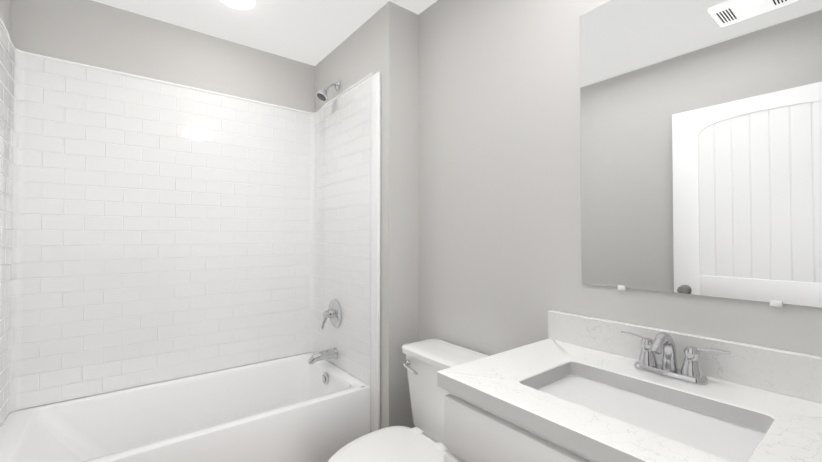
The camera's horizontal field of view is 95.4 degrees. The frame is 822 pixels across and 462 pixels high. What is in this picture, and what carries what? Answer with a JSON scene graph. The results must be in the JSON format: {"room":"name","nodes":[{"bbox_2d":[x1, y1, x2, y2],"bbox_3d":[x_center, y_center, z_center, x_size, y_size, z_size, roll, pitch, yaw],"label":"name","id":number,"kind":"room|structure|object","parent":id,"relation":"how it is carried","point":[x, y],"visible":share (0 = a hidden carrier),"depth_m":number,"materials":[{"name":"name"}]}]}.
{"room":"bathroom","nodes":[
{"label":"bathroom","id":0,"kind":"room"},
{"bbox_2d":[92,0,437,65],"bbox_3d":[0.018,-1.230,0.681,1.900,0.100,4.140,1,-1,-38],"label":"ceiling","id":1,"kind":"structure","parent":0,"point":[313,32],"depth_m":2.05,"materials":[{"name":"white paint"}]},
{"bbox_2d":[219,0,255,9],"bbox_3d":[-0.873,-1.159,1.862,0.184,0.007,0.184,1,-1,-38],"label":"recessed light","id":2,"kind":"object","parent":1,"relation":"in","point":[243,4],"visible":1,"depth_m":1.90,"materials":[{"name":"white"}]},
{"bbox_2d":[0,0,821,428],"bbox_3d":[0.018,0.030,0.662,1.900,2.460,4.140,1,-1,-38],"label":"wall","id":3,"kind":"structure","parent":0,"point":[480,186],"depth_m":1.73,"materials":[{"name":"grey paint"}]},
{"bbox_2d":[0,16,380,432],"bbox_3d":[-0.991,0.215,1.807,1.466,2.123,0.840,1,-1,-38],"label":"tub surround","id":4,"kind":"object","parent":3,"relation":"attached to","point":[153,230],"visible":0.96,"depth_m":2.02,"materials":[{"name":"tile"}]},
{"bbox_2d":[308,348,337,363],"bbox_3d":[-0.532,0.749,2.237,0.174,0.069,0.068,1,-1,-38],"label":"tub spout","id":5,"kind":"object","parent":4,"relation":"attached to","point":[327,354],"visible":1,"depth_m":2.23,"materials":[{"name":"silver metal"}]},
{"bbox_2d":[321,299,341,328],"bbox_3d":[-0.500,0.503,2.266,0.092,0.172,0.172,1,-1,-38],"label":"shower valve","id":6,"kind":"object","parent":4,"relation":"attached to","point":[333,313],"visible":1,"depth_m":2.25,"materials":[{"name":"silver metal"}]},
{"bbox_2d":[316,80,340,100],"bbox_3d":[-0.508,-0.865,2.280,0.141,0.148,0.075,1,-1,-38],"label":"shower head","id":7,"kind":"object","parent":3,"relation":"attached to","point":[322,95],"visible":1,"depth_m":2.26},
{"bbox_2d":[580,0,821,307],"bbox_3d":[0.769,-0.285,1.041,0.010,0.938,0.610,1,-1,-38],"label":"mirror","id":8,"kind":"object","parent":3,"relation":"attached to","point":[701,143],"visible":1,"depth_m":1.01,"materials":[{"name":"grey mirror"}]},
{"bbox_3d":[0.018,1.290,0.644,1.900,0.060,4.140,1,-1,-38],"label":"floor","id":9,"kind":"structure","parent":0,"visible":0},
{"bbox_2d":[0,352,369,461],"bbox_3d":[-1.016,1.046,1.827,1.462,0.462,0.761,1,-1,-38],"label":"bathtub","id":10,"kind":"object","parent":9,"relation":"on","point":[297,408],"visible":0.85,"depth_m":1.84,"materials":[{"name":"white ceramic"}]},
{"bbox_2d":[328,338,490,461],"bbox_3d":[-0.009,0.893,1.451,0.694,0.757,0.480,1,-1,-38],"label":"toilet","id":11,"kind":"object","parent":9,"relation":"on","point":[427,360],"visible":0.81,"depth_m":1.54,"materials":[{"name":"white ceramic"}]},
{"bbox_2d":[437,310,821,461],"bbox_3d":[0.540,0.773,0.873,0.559,0.980,0.810,1,-1,-38],"label":"bathroom vanity","id":12,"kind":"object","parent":9,"relation":"on","point":[576,388],"visible":1,"depth_m":0.88,"materials":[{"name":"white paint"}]},
{"bbox_2d":[620,331,730,384],"bbox_3d":[0.665,0.325,0.982,0.124,0.118,0.254,1,-1,-38],"label":"faucet","id":13,"kind":"object","parent":12,"relation":"on","point":[690,371],"visible":1,"depth_m":0.98,"materials":[{"name":"silver metal"}]}
]}

